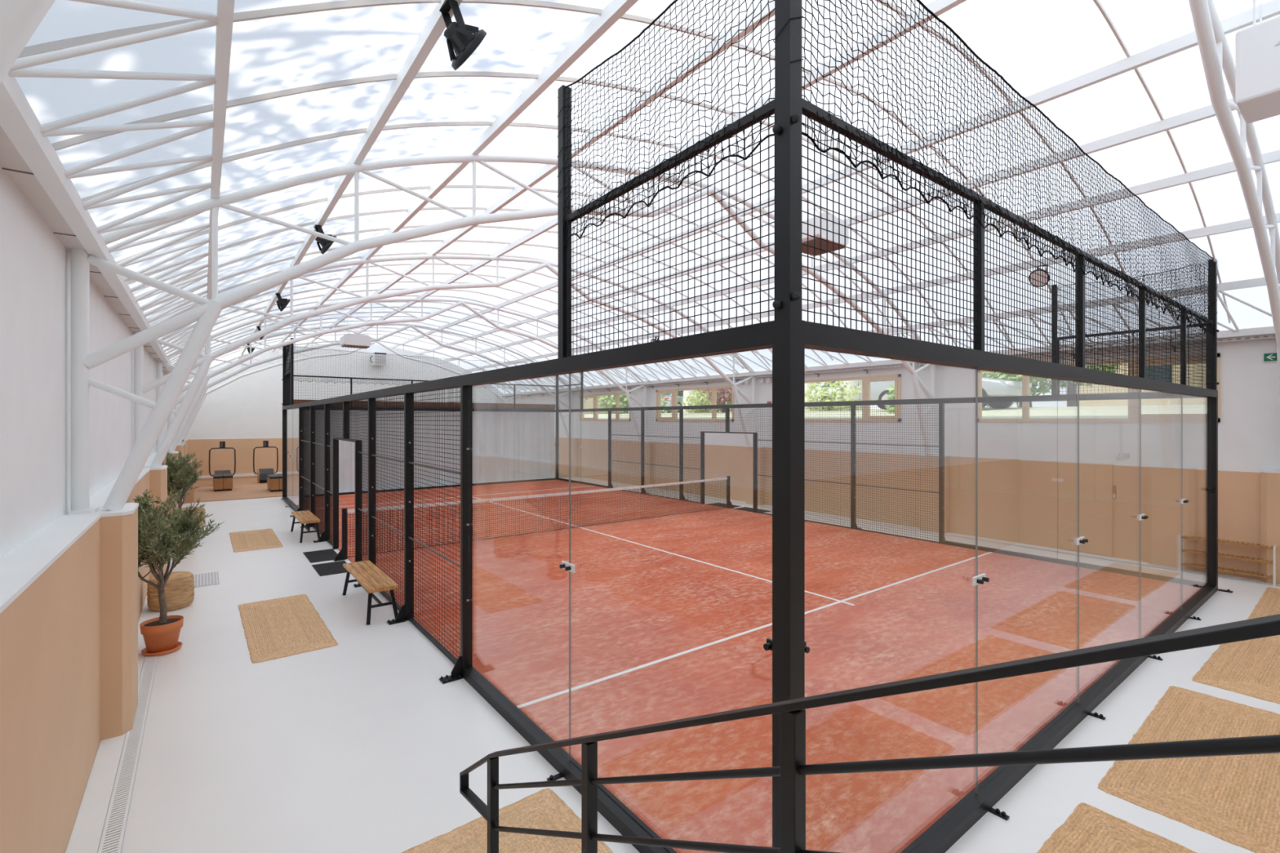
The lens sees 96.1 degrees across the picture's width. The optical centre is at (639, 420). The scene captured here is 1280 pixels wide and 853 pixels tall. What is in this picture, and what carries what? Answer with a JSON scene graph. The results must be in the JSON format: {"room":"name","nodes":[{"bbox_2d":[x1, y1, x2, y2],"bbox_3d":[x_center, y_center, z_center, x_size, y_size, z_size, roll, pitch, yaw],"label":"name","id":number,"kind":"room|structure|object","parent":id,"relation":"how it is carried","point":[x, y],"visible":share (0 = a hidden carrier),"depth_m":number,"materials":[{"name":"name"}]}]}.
{"room":"sports hall","nodes":[
{"label":"sports hall","id":0,"kind":"room"},
{"bbox_2d":[0,165,175,852],"bbox_3d":[-9.336,0.475,10.861,0.425,4.120,31.400,0,0,-37],"label":"wall","id":1,"kind":"structure","parent":0,"point":[50,557],"depth_m":3.50,"materials":[{"name":"white paint"}]},
{"bbox_2d":[0,125,169,374],"bbox_3d":[-9.302,-1.397,10.886,0.170,0.077,31.400,0,0,-37],"label":"gutter","id":2,"kind":"object","parent":1,"relation":"attached to","point":[11,162],"visible":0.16,"depth_m":3.75,"materials":[{"name":"beige metal"}]},
{"bbox_2d":[100,502,138,740],"bbox_3d":[-4.382,1.633,4.854,0.190,1.791,0.670,0,0,-37],"label":"pilaster","id":3,"kind":"object","parent":1,"relation":"attached to","point":[118,528],"visible":0.88,"depth_m":4.60,"materials":[{"name":"beige paint"}]},
{"bbox_2d":[149,465,167,578],"bbox_3d":[-7.629,1.633,9.119,0.190,1.791,0.670,0,0,-37],"label":"pilaster","id":4,"kind":"object","parent":1,"relation":"attached to","point":[157,476],"visible":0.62,"depth_m":8.86,"materials":[{"name":"beige paint"}]},
{"bbox_2d":[174,339,520,438],"bbox_3d":[-11.874,-1.416,25.947,14.215,4.444,0.260,0,0,-37],"label":"roof truss","id":5,"kind":"object","parent":1,"relation":"attached to","point":[176,406],"visible":0.55,"depth_m":24.79,"materials":[{"name":"metal"}]},
{"bbox_2d":[167,323,573,444],"bbox_3d":[-8.627,-1.416,21.682,14.215,4.444,0.260,0,0,-37],"label":"roof truss","id":6,"kind":"object","parent":1,"relation":"attached to","point":[407,325],"visible":0.7,"depth_m":20.99,"materials":[{"name":"metal"}]},
{"bbox_2d":[155,297,648,453],"bbox_3d":[-5.380,-1.416,17.418,14.215,4.444,0.260,0,0,-37],"label":"roof truss","id":7,"kind":"object","parent":1,"relation":"attached to","point":[159,363],"visible":0.76,"depth_m":15.43,"materials":[{"name":"metal"}]},
{"bbox_2d":[133,254,755,468],"bbox_3d":[-2.132,-1.416,13.153,14.215,4.444,0.260,0,0,-37],"label":"roof truss","id":8,"kind":"object","parent":1,"relation":"attached to","point":[205,362],"visible":0.73,"depth_m":10.69,"materials":[{"name":"metal"}]},
{"bbox_2d":[68,154,938,515],"bbox_3d":[1.115,-1.416,8.889,14.215,4.444,0.260,0,0,-37],"label":"roof truss","id":9,"kind":"object","parent":1,"relation":"attached to","point":[206,314],"visible":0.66,"depth_m":5.12,"materials":[{"name":"metal"}]},
{"bbox_2d":[0,0,1279,471],"bbox_3d":[4.398,-1.416,4.577,14.215,4.444,0.260,0,0,-37],"label":"roof truss","id":10,"kind":"object","parent":1,"relation":"attached to","point":[19,19],"visible":0.88,"depth_m":5.42,"materials":[{"name":"metal"}]},
{"bbox_2d":[0,0,218,380],"bbox_3d":[-8.919,-1.680,11.178,0.813,0.680,31.320,0,0,-37],"label":"lattice","id":11,"kind":"object","parent":10,"relation":"attached to","point":[18,119],"visible":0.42,"depth_m":3.44,"materials":[{"name":"white paint"}]},
{"bbox_2d":[204,0,235,354],"bbox_3d":[-8.590,-2.038,11.429,0.064,0.115,31.400,0,0,-37],"label":"beam","id":12,"kind":"structure","parent":10,"relation":"on","point":[224,8],"depth_m":3.55,"materials":[{"name":"metal"}]},
{"bbox_2d":[238,0,462,359],"bbox_3d":[-7.667,-2.658,12.132,0.064,0.115,31.400,0,0,-37],"label":"beam","id":13,"kind":"structure","parent":10,"relation":"on","point":[435,25],"depth_m":4.92,"materials":[{"name":"metal"}]},
{"bbox_2d":[275,293,289,311],"bbox_3d":[-7.370,-2.424,11.864,0.259,0.371,0.308,0,0,-37],"label":"ceiling spotlight","id":14,"kind":"object","parent":13,"relation":"attached to","point":[282,303],"visible":0.97,"depth_m":11.78,"materials":[{"name":"black metal"}]},
{"bbox_2d":[313,224,336,253],"bbox_3d":[-4.250,-2.424,7.767,0.259,0.371,0.308,0,0,-37],"label":"ceiling spotlight","id":15,"kind":"object","parent":13,"relation":"attached to","point":[326,244],"visible":0.73,"depth_m":7.68,"materials":[{"name":"black plastic"}]},
{"bbox_2d":[439,0,486,70],"bbox_3d":[-1.130,-2.424,3.670,0.259,0.371,0.308,0,0,-37],"label":"ceiling spotlight","id":16,"kind":"object","parent":13,"relation":"attached to","point":[462,38],"visible":1,"depth_m":3.59,"materials":[{"name":"black metal"}]},
{"bbox_2d":[271,0,638,351],"bbox_3d":[-6.689,-3.098,12.877,0.064,0.115,31.400,0,0,-37],"label":"roof purlin","id":17,"kind":"structure","parent":10,"relation":"on","point":[614,10],"depth_m":5.60,"materials":[{"name":"white paint"}]},
{"bbox_2d":[304,0,774,346],"bbox_3d":[-5.710,-3.388,13.622,0.064,0.115,31.400,0,0,-37],"label":"roof purlin","id":18,"kind":"structure","parent":10,"relation":"on","point":[547,169],"depth_m":6.41,"materials":[{"name":"white paint"}]},
{"bbox_2d":[339,328,371,348],"bbox_3d":[-9.304,-2.892,18.804,0.800,1.007,0.700,0,0,-37],"label":"heater","id":19,"kind":"object","parent":18,"relation":"hanging from","point":[352,340],"visible":0.93,"depth_m":18.57,"materials":[{"name":"white metal"}]},
{"bbox_2d":[337,0,966,345],"bbox_3d":[-4.620,-3.588,14.452,0.064,0.115,31.400,0,0,-37],"label":"roof purlin","id":20,"kind":"structure","parent":10,"relation":"on","point":[938,7],"depth_m":6.46,"materials":[{"name":"white paint"}]},
{"bbox_2d":[419,97,1235,355],"bbox_3d":[-1.668,-3.388,16.699,0.064,0.115,31.400,0,0,-37],"label":"roof purlin","id":21,"kind":"structure","parent":10,"relation":"on","point":[1206,112],"depth_m":7.76,"materials":[{"name":"white paint"}]},
{"bbox_2d":[391,0,1279,348],"bbox_3d":[-2.758,-3.588,15.869,0.064,0.115,31.400,0,0,-37],"label":"roof purlin","id":22,"kind":"structure","parent":10,"relation":"on","point":[1270,9],"depth_m":6.37,"materials":[{"name":"white paint"}]},
{"bbox_2d":[801,166,848,256],"bbox_3d":[2.578,-3.047,8.432,0.720,1.058,0.620,0,0,-37],"label":"heater","id":23,"kind":"object","parent":22,"relation":"hanging from","point":[811,219],"visible":0.53,"depth_m":8.18,"materials":[{"name":"white metal"}]},
{"bbox_2d":[443,149,1279,361],"bbox_3d":[-0.690,-3.098,17.445,0.064,0.115,31.400,0,0,-37],"label":"roof purlin","id":24,"kind":"structure","parent":10,"relation":"on","point":[1273,156],"depth_m":8.74,"materials":[{"name":"white paint"}]},
{"bbox_2d":[466,213,1279,371],"bbox_3d":[0.289,-2.658,18.190,0.064,0.115,31.400,0,0,-37],"label":"roof purlin","id":25,"kind":"structure","parent":10,"relation":"on","point":[1244,224],"depth_m":10.82,"materials":[{"name":"white paint"}]},
{"bbox_2d":[1028,264,1049,287],"bbox_3d":[6.704,-2.424,9.635,0.250,0.371,0.308,0,0,-37],"label":"ceiling spotlight","id":26,"kind":"object","parent":25,"relation":"attached to","point":[1043,264],"visible":0.57,"depth_m":9.61,"materials":[{"name":"black metal"}]},
{"bbox_2d":[496,291,1275,395],"bbox_3d":[1.540,-1.680,19.143,0.814,0.680,31.320,0,0,-37],"label":"lattice","id":27,"kind":"object","parent":10,"relation":"attached to","point":[1231,332],"visible":0.44,"depth_m":14.76,"materials":[{"name":"white paint"}]},
{"bbox_2d":[865,276,1278,333],"bbox_3d":[1.212,-2.038,18.892,0.064,0.115,31.400,0,0,-37],"label":"roof purlin","id":28,"kind":"structure","parent":10,"relation":"on","point":[1260,282],"depth_m":10.32,"materials":[{"name":"white paint"}]},
{"bbox_2d":[177,343,504,480],"bbox_3d":[-13.212,-0.590,27.749,14.720,6.250,0.230,0,0,-37],"label":"wall","id":29,"kind":"structure","parent":0,"point":[246,412],"depth_m":25.22,"materials":[{"name":"white paint"}]},
{"bbox_2d":[198,471,282,478],"bbox_3d":[-15.607,2.355,25.762,6.700,0.120,0.029,0,0,-37],"label":"skirting board","id":30,"kind":"object","parent":29,"relation":"attached to","point":[277,473],"visible":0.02,"depth_m":24.61,"materials":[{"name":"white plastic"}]},
{"bbox_2d":[369,351,386,366],"bbox_3d":[-12.638,-2.940,27.681,0.690,0.610,0.635,0,0,-37],"label":"wall heater","id":31,"kind":"object","parent":29,"relation":"attached to","point":[375,353],"visible":0.84,"depth_m":27.47,"materials":[{"name":"white plastic"}]},
{"bbox_2d":[14,0,1279,393],"bbox_3d":[-3.689,-2.586,15.161,14.500,2.389,31.600,0,0,-37],"label":"ceiling","id":32,"kind":"structure","parent":0,"point":[308,79],"depth_m":6.53,"materials":[{"name":"clear glass"}]},
{"bbox_2d":[1235,0,1279,123],"bbox_3d":[5.464,-3.105,4.440,0.565,1.009,1.150,0,0,-37],"label":"heater","id":33,"kind":"object","parent":32,"relation":"hanging from","point":[1257,46],"visible":1,"depth_m":4.65,"materials":[{"name":"white metal"}]},
{"bbox_2d":[65,473,1279,852],"bbox_3d":[-3.618,2.622,15.215,15.400,0.225,32.200,0,0,-37],"label":"floor","id":34,"kind":"structure","parent":0,"point":[358,744],"depth_m":4.70,"materials":[{"name":"concrete"}]},
{"bbox_2d":[66,504,178,852],"bbox_3d":[-9.109,2.532,11.033,0.145,0.006,31.400,0,0,-37],"label":"baseboard","id":35,"kind":"structure","parent":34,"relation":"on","point":[86,833],"depth_m":3.92,"materials":[{"name":"white paint"}]},
{"bbox_2d":[97,503,186,852],"bbox_3d":[-6.673,2.531,8.049,0.105,0.007,23.500,0,0,-37],"label":"drain grating","id":36,"kind":"object","parent":34,"relation":"on","point":[112,839],"visible":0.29,"depth_m":4.14,"materials":[{"name":"white paint"}]},
{"bbox_2d":[146,571,194,611],"bbox_3d":[-6.359,2.313,7.798,0.503,0.440,0.503,0,0,-37],"label":"pouf","id":37,"kind":"object","parent":34,"relation":"on","point":[179,588],"visible":0.72,"depth_m":7.65,"materials":[{"name":"wicker"}]},
{"bbox_2d":[132,487,223,656],"bbox_3d":[-5.220,1.641,6.262,0.806,1.785,1.115,0,0,-12],"label":"tree","id":38,"kind":"object","parent":34,"relation":"on","point":[157,541],"visible":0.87,"depth_m":6.24,"materials":[{"name":"green plant"}]},
{"bbox_2d":[164,450,203,515],"bbox_3d":[-9.598,1.514,12.114,0.664,2.040,1.280,0,0,-37],"label":"tree","id":39,"kind":"object","parent":34,"relation":"on","point":[183,478],"visible":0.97,"depth_m":11.91,"materials":[{"name":"green plant"}]},
{"bbox_2d":[183,459,194,502],"bbox_3d":[-14.459,1.915,18.303,0.410,1.240,1.750,0,0,-37],"label":"wall","id":40,"kind":"structure","parent":34,"relation":"on","point":[190,498],"depth_m":17.70,"materials":[{"name":"beige paint"}]},
{"bbox_2d":[193,571,219,587],"bbox_3d":[-6.912,2.531,9.143,0.340,0.008,0.910,0,0,-37],"label":"floor plate","id":41,"kind":"object","parent":34,"relation":"on","point":[212,578],"visible":0.91,"depth_m":9.11,"materials":[{"name":"metal"}]},
{"bbox_2d":[208,441,235,476],"bbox_3d":[-16.242,1.672,22.369,0.862,1.675,0.720,0,0,-37],"label":"exercise machine","id":42,"kind":"object","parent":34,"relation":"on","point":[222,444],"visible":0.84,"depth_m":22.55,"materials":[{"name":"black metal"}]},
{"bbox_2d":[213,473,233,491],"bbox_3d":[-15.099,2.242,20.802,0.570,0.535,1.120,0,0,-37],"label":"box","id":43,"kind":"object","parent":34,"relation":"on","point":[221,482],"visible":1,"depth_m":20.39,"materials":[{"name":"brown wood"}]},
{"bbox_2d":[229,528,283,552],"bbox_3d":[-8.182,2.528,12.206,0.829,0.014,2.412,0,0,-37],"label":"jute rug","id":44,"kind":"object","parent":34,"relation":"on","point":[264,539],"visible":1,"depth_m":12.05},
{"bbox_2d":[253,440,278,483],"bbox_3d":[-15.104,1.672,23.235,0.862,1.675,0.720,0,0,-37],"label":"exercise machine","id":45,"kind":"object","parent":34,"relation":"on","point":[261,473],"visible":0.93,"depth_m":23.21,"materials":[{"name":"black metal"}]},
{"bbox_2d":[266,473,282,492],"bbox_3d":[-13.032,2.242,20.678,0.570,0.535,1.120,0,0,-37],"label":"box","id":46,"kind":"object","parent":34,"relation":"on","point":[274,482],"visible":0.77,"depth_m":20.23,"materials":[{"name":"brown wood"}]},
{"bbox_2d":[237,594,337,663],"bbox_3d":[-4.447,2.528,7.169,0.829,0.014,2.412,0,0,-38],"label":"jute rug","id":47,"kind":"object","parent":34,"relation":"on","point":[275,628],"visible":1,"depth_m":6.96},
{"bbox_2d":[290,510,319,542],"bbox_3d":[-7.328,2.316,12.578,0.381,0.451,1.620,0,0,-37],"label":"bench","id":48,"kind":"object","parent":34,"relation":"on","point":[306,517],"visible":1,"depth_m":12.30,"materials":[{"name":"brown wood"}]},
{"bbox_2d":[302,548,337,563],"bbox_3d":[-5.944,2.531,10.748,0.505,0.008,0.990,0,0,-37],"label":"rubber mat","id":49,"kind":"object","parent":34,"relation":"on","point":[317,556],"visible":1,"depth_m":10.74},
{"bbox_2d":[311,560,346,576],"bbox_3d":[-5.257,2.531,9.838,0.515,0.008,0.890,0,0,-37],"label":"rubber mat","id":50,"kind":"object","parent":34,"relation":"on","point":[335,567],"visible":0.79,"depth_m":9.79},
{"bbox_2d":[342,560,398,625],"bbox_3d":[-3.694,2.316,7.829,0.381,0.451,1.620,0,0,-37],"label":"bench","id":51,"kind":"object","parent":34,"relation":"on","point":[368,575],"visible":1,"depth_m":7.52,"materials":[{"name":"brown wood"}]},
{"bbox_2d":[280,346,559,499],"bbox_3d":[-7.486,0.065,21.476,10.090,4.940,0.250,0,0,-37],"label":"glass wall","id":52,"kind":"structure","parent":34,"relation":"on","point":[351,390],"depth_m":21.42,"materials":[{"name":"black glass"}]},
{"bbox_2d":[283,344,290,381],"bbox_3d":[-10.808,-1.809,17.594,0.041,1.174,1.924,0,0,-37],"label":"net","id":53,"kind":"object","parent":52,"relation":"attached to","point":[287,355],"visible":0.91,"depth_m":17.65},
{"bbox_2d":[288,346,555,390],"bbox_3d":[-7.471,-1.813,21.430,9.819,1.184,0.041,0,0,-37],"label":"net","id":54,"kind":"object","parent":52,"relation":"attached to","point":[371,373],"visible":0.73,"depth_m":20.36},
{"bbox_2d":[293,399,555,494],"bbox_3d":[-7.657,0.925,21.882,9.950,3.220,0.198,0,0,-37],"label":"curtain","id":55,"kind":"object","parent":34,"relation":"on","point":[493,432],"visible":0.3,"depth_m":22.98,"materials":[{"name":"white fabric"}]},
{"bbox_2d":[401,788,613,852],"bbox_3d":[-1.321,2.528,2.905,2.412,0.014,0.829,0,0,-38],"label":"jute rug","id":56,"kind":"object","parent":34,"relation":"on","point":[544,809],"visible":0.81,"depth_m":3.50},
{"bbox_2d":[282,84,774,852],"bbox_3d":[-5.443,0.065,10.432,0.300,4.940,19.820,0,0,-37],"label":"fence","id":57,"kind":"object","parent":34,"relation":"on","point":[757,336],"visible":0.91,"depth_m":5.18,"materials":[{"name":"black metal"}]},
{"bbox_2d":[563,0,774,246],"bbox_3d":[0.034,-1.819,3.356,0.041,1.166,1.925,0,0,-37],"label":"net","id":58,"kind":"object","parent":57,"relation":"attached to","point":[674,1],"visible":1,"depth_m":3.23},
{"bbox_2d":[307,480,1203,852],"bbox_3d":[-1.425,2.524,13.491,9.840,0.022,19.798,0,0,-37],"label":"padel court surface","id":59,"kind":"object","parent":34,"relation":"on","point":[633,605],"visible":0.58,"depth_m":6.66,"materials":[{"name":"carpet"}]},
{"bbox_2d":[333,475,733,561],"bbox_3d":[-1.425,2.070,13.491,10.300,0.930,0.140,0,0,-37],"label":"net","id":60,"kind":"object","parent":59,"relation":"on","point":[342,555],"visible":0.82,"depth_m":13.08,"materials":[{"name":"black fabric"}]},
{"bbox_2d":[323,485,991,708],"bbox_3d":[-1.425,2.511,13.491,9.800,0.005,14.300,0,0,-37],"label":"court lines","id":61,"kind":"object","parent":59,"relation":"on","point":[843,601],"visible":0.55,"depth_m":7.49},
{"bbox_2d":[556,284,1208,587],"bbox_3d":[2.593,0.065,16.550,0.300,4.940,19.820,0,0,-37],"label":"fence","id":62,"kind":"object","parent":34,"relation":"on","point":[1055,396],"visible":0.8,"depth_m":13.25,"materials":[{"name":"black metal"}]},
{"bbox_2d":[1057,263,1208,348],"bbox_3d":[7.960,-1.819,9.392,0.041,1.166,1.925,0,0,-37],"label":"net","id":63,"kind":"object","parent":62,"relation":"attached to","point":[1205,264],"visible":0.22,"depth_m":9.41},
{"bbox_2d":[571,476,1279,586],"bbox_3d":[4.101,2.531,16.253,0.100,0.007,23.500,0,0,-37],"label":"drain grating","id":64,"kind":"object","parent":34,"relation":"on","point":[1242,580],"visible":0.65,"depth_m":11.29,"materials":[{"name":"white paint"}]},
{"bbox_2d":[772,0,1232,852],"bbox_3d":[4.660,0.065,5.524,10.090,4.940,0.250,0,0,-37],"label":"glass wall","id":65,"kind":"structure","parent":34,"relation":"on","point":[791,335],"depth_m":3.39,"materials":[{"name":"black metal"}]},
{"bbox_2d":[801,0,1215,336],"bbox_3d":[4.622,-1.813,5.548,9.819,1.184,0.040,0,0,-37],"label":"net","id":66,"kind":"object","parent":65,"relation":"attached to","point":[1186,290],"visible":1,"depth_m":3.98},
{"bbox_2d":[1036,802,1196,852],"bbox_3d":[2.191,2.528,2.733,2.473,0.014,0.883,0,0,-36],"label":"jute rug","id":67,"kind":"object","parent":34,"relation":"on","point":[1088,828],"visible":1,"depth_m":3.48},
{"bbox_2d":[1097,685,1279,852],"bbox_3d":[4.369,2.528,4.379,2.472,0.014,0.885,0,0,-38],"label":"jute rug","id":68,"kind":"object","parent":34,"relation":"on","point":[1233,799],"visible":0.88,"depth_m":4.07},
{"bbox_2d":[1179,533,1276,586],"bbox_3d":[9.484,2.235,9.292,0.254,0.600,1.084,0,0,-37],"label":"shoe rack","id":69,"kind":"object","parent":34,"relation":"on","point":[1190,537],"visible":0.89,"depth_m":9.21,"materials":[{"name":"brown wood"}]},
{"bbox_2d":[1182,535,1273,549],"bbox_3d":[9.484,1.966,9.292,0.230,0.028,1.030,0,0,-37],"label":"shelf","id":70,"kind":"object","parent":69,"relation":"attached to","point":[1190,537],"depth_m":9.22,"materials":[{"name":"brown wood"}]},
{"bbox_2d":[1182,548,1273,564],"bbox_3d":[9.484,2.191,9.292,0.230,0.028,1.030,0,0,-37],"label":"shelf","id":71,"kind":"object","parent":69,"relation":"attached to","point":[1193,551],"depth_m":9.21,"materials":[{"name":"brown wood"}]},
{"bbox_2d":[1182,561,1273,578],"bbox_3d":[9.484,2.421,9.292,0.230,0.028,1.030,0,0,-37],"label":"shelf","id":72,"kind":"object","parent":69,"relation":"attached to","point":[1193,565],"depth_m":9.23,"materials":[{"name":"brown wood"}]},
{"bbox_2d":[1192,635,1279,704],"bbox_3d":[6.606,2.528,5.981,2.473,0.014,0.883,0,0,-37],"label":"jute rug","id":73,"kind":"object","parent":34,"relation":"on","point":[1251,668],"visible":0.91,"depth_m":5.82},
{"bbox_2d":[1247,586,1279,619],"bbox_3d":[8.826,2.528,7.622,2.472,0.014,0.885,0,0,-38],"label":"jute rug","id":74,"kind":"object","parent":34,"relation":"on","point":[1268,604],"visible":0.75,"depth_m":7.85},
{"bbox_3d":[-0.173,2.025,0.606,1.700,1.020,3.900,0,0,-37],"label":"staircase","id":75,"kind":"structure","parent":34,"relation":"on","visible":0},
{"bbox_2d":[459,613,1279,852],"bbox_3d":[0.188,1.225,1.470,0.042,2.279,3.530,0,0,-37],"label":"stair railing","id":76,"kind":"object","parent":75,"relation":"on","point":[793,771],"visible":1,"depth_m":1.19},
{"bbox_2d":[505,333,1279,557],"bbox_3d":[2.113,0.475,19.579,0.235,4.120,31.400,0,0,-37],"label":"wall","id":77,"kind":"structure","parent":0,"point":[1017,461],"depth_m":12.63,"materials":[{"name":"white paint"}]},
{"bbox_2d":[568,437,578,476],"bbox_3d":[-3.036,1.662,25.939,0.249,1.746,0.600,0,0,-37],"label":"pilaster","id":78,"kind":"object","parent":77,"relation":"attached to","point":[574,441],"visible":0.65,"depth_m":25.72,"materials":[{"name":"beige paint"}]},
{"bbox_2d":[579,391,631,421],"bbox_3d":[-1.511,-0.540,24.197,0.165,1.150,3.820,0,0,-37],"label":"window","id":79,"kind":"structure","parent":77,"relation":"in","point":[595,397],"depth_m":24.64,"materials":[{"name":"beige wood"}]},
{"bbox_2d":[639,441,653,488],"bbox_3d":[0.211,1.662,21.675,0.249,1.746,0.600,0,0,-37],"label":"pilaster","id":80,"kind":"object","parent":77,"relation":"attached to","point":[646,449],"visible":0.42,"depth_m":21.47,"materials":[{"name":"beige paint"}]},
{"bbox_2d":[656,385,733,421],"bbox_3d":[1.818,-0.540,19.825,0.165,1.150,3.910,0,0,-37],"label":"window","id":81,"kind":"structure","parent":77,"relation":"in","point":[674,392],"depth_m":20.09,"materials":[{"name":"beige wood"}]},
{"bbox_2d":[745,445,764,505],"bbox_3d":[3.458,1.662,17.410,0.249,1.746,0.600,0,0,-37],"label":"pilaster","id":82,"kind":"object","parent":77,"relation":"attached to","point":[748,450],"visible":0.55,"depth_m":17.31,"materials":[{"name":"beige paint"}]},
{"bbox_2d":[804,373,901,422],"bbox_3d":[5.171,-0.540,15.422,0.165,1.150,3.820,0,0,-37],"label":"window","id":83,"kind":"structure","parent":77,"relation":"in","point":[866,380],"depth_m":14.55,"materials":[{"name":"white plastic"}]},
{"bbox_2d":[503,334,1275,398],"bbox_3d":[2.006,-1.258,19.371,0.185,0.145,31.200,0,0,-37],"label":"cable tray","id":84,"kind":"object","parent":77,"relation":"attached to","point":[1268,336],"visible":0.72,"depth_m":14.23,"materials":[{"name":"metal"}]},
{"bbox_2d":[919,453,949,533],"bbox_3d":[6.705,1.662,13.146,0.249,1.746,0.600,0,0,-37],"label":"pilaster","id":85,"kind":"object","parent":77,"relation":"attached to","point":[927,463],"visible":0.57,"depth_m":13.04,"materials":[{"name":"beige paint"}]},
{"bbox_2d":[1058,462,1112,556],"bbox_3d":[8.483,1.680,10.968,0.088,1.690,0.840,0,0,-37],"label":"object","id":86,"kind":"structure","parent":77,"relation":"in","point":[1095,481],"depth_m":10.95,"materials":[{"name":"beige paint"}]},
{"bbox_2d":[977,352,1220,422],"bbox_3d":[8.500,-0.540,11.050,0.165,1.150,3.770,0,0,-37],"label":"window","id":87,"kind":"structure","parent":77,"relation":"in","point":[1133,404],"depth_m":10.43,"materials":[{"name":"white plastic"}]},
{"bbox_2d":[1113,422,1129,461],"bbox_3d":[8.834,0.394,10.550,0.040,0.698,0.230,0,0,-37],"label":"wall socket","id":88,"kind":"object","parent":77,"relation":"attached to","point":[1126,455],"visible":1,"depth_m":10.55,"materials":[{"name":"plastic"}]},
{"bbox_2d":[1116,465,1261,580],"bbox_3d":[9.368,1.685,9.794,0.074,1.700,1.960,0,0,-37],"label":"panel","id":89,"kind":"object","parent":77,"relation":"attached to","point":[1239,493],"visible":0.64,"depth_m":9.86,"materials":[{"name":"beige paint"}]},
{"bbox_2d":[1262,341,1277,362],"bbox_3d":[10.046,-1.100,8.959,0.037,0.360,0.450,0,0,-37],"label":"exit sign","id":90,"kind":"object","parent":77,"relation":"attached to","point":[1267,357],"visible":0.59,"depth_m":9.07,"materials":[{"name":"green plastic"}]},
{"bbox_2d":[1261,470,1279,585],"bbox_3d":[9.989,1.662,8.834,0.249,1.746,0.600,0,0,-37],"label":"pilaster","id":91,"kind":"object","parent":77,"relation":"attached to","point":[1270,479],"visible":1,"depth_m":8.91,"materials":[{"name":"beige paint"}]},
{"label":"outside","id":92,"kind":"structure","parent":0,"visible":0},
{"bbox_2d":[584,404,1207,419],"bbox_3d":[15.515,-0.505,42.102,48.380,1.120,95.000,0,0,-37],"label":"lawn","id":93,"kind":"structure","parent":92,"point":[1105,411],"depth_m":13.94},
{"bbox_2d":[584,395,626,413],"bbox_3d":[-8.001,-2.532,65.044,7.000,4.500,15.000,0,0,-37],"label":"house","id":94,"kind":"structure","parent":93,"relation":"on","point":[589,403],"depth_m":58.57,"materials":[{"name":"ceramic"}]},
{"bbox_2d":[592,394,671,413],"bbox_3d":[-0.243,-2.258,43.280,5.362,5.675,9.390,0,0,-37],"label":"tree","id":95,"kind":"object","parent":93,"relation":"on","point":[623,400],"visible":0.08,"depth_m":43.37,"materials":[{"name":"green plant"}]},
{"bbox_2d":[661,391,707,412],"bbox_3d":[2.532,-1.225,36.364,1.820,1.520,4.250,0,0,41],"label":"car","id":96,"kind":"object","parent":93,"relation":"on","point":[680,393],"visible":0.18,"depth_m":34.77,"materials":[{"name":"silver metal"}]},
{"bbox_2d":[682,389,720,413],"bbox_3d":[2.917,-0.756,27.372,1.826,1.570,2.072,0,0,-37],"label":"bush","id":97,"kind":"object","parent":93,"relation":"on","point":[702,398],"visible":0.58,"depth_m":27.22,"materials":[{"name":"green plant"}]},
{"bbox_2d":[697,387,731,413],"bbox_3d":[3.600,-1.826,25.633,2.559,3.114,3.017,0,0,-37],"label":"tree","id":98,"kind":"object","parent":93,"relation":"on","point":[722,397],"visible":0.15,"depth_m":25.35,"materials":[{"name":"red plant"}]},
{"bbox_2d":[804,381,862,411],"bbox_3d":[7.277,-0.774,21.883,1.770,1.715,2.682,0,0,-37],"label":"bush","id":99,"kind":"object","parent":93,"relation":"on","point":[835,385],"visible":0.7,"depth_m":21.62,"materials":[{"name":"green plant"}]},
{"bbox_2d":[810,381,882,409],"bbox_3d":[9.794,-1.208,25.170,1.820,1.520,4.250,0,0,-43],"label":"tree","id":100,"kind":"object","parent":93,"relation":"on","point":[823,384],"visible":0.09,"depth_m":25.51,"materials":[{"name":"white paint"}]},
{"bbox_2d":[839,380,859,410],"bbox_3d":[8.330,-3.745,22.912,5.343,6.818,5.817,0,0,-37],"label":"tree","id":101,"kind":"object","parent":93,"relation":"on","point":[855,383],"visible":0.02,"depth_m":22.68,"materials":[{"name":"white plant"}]},
{"bbox_2d":[884,383,894,413],"bbox_3d":[7.855,-0.584,17.136,1.068,1.352,1.080,0,0,-37],"label":"bush","id":102,"kind":"object","parent":93,"relation":"on","point":[891,388],"visible":0.09,"depth_m":17.23,"materials":[{"name":"green plant"}]},
{"bbox_2d":[870,373,1031,408],"bbox_3d":[9.379,-1.083,17.790,1.820,1.520,4.250,0,0,-37],"label":"car","id":103,"kind":"object","parent":93,"relation":"on","point":[990,387],"visible":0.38,"depth_m":16.11,"materials":[{"name":"silver metal"}]},
{"bbox_2d":[982,371,1083,407],"bbox_3d":[13.385,-1.782,20.084,4.061,2.818,3.940,0,0,-37],"label":"tree","id":104,"kind":"object","parent":93,"relation":"on","point":[1000,375],"visible":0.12,"depth_m":19.59,"materials":[{"name":"green plant"}]},
{"bbox_2d":[1036,364,1119,406],"bbox_3d":[13.431,-1.681,17.845,3.015,2.654,2.712,0,0,-37],"label":"tree","id":105,"kind":"object","parent":93,"relation":"on","point":[1069,403],"visible":0.02,"depth_m":17.90,"materials":[{"name":"green plant"}]},
{"bbox_2d":[1079,363,1207,406],"bbox_3d":[25.941,-2.515,23.771,7.000,4.400,12.200,0,0,-37],"label":"house","id":106,"kind":"structure","parent":93,"relation":"on","point":[1196,401],"depth_m":24.55,"materials":[{"name":"ceramic"}]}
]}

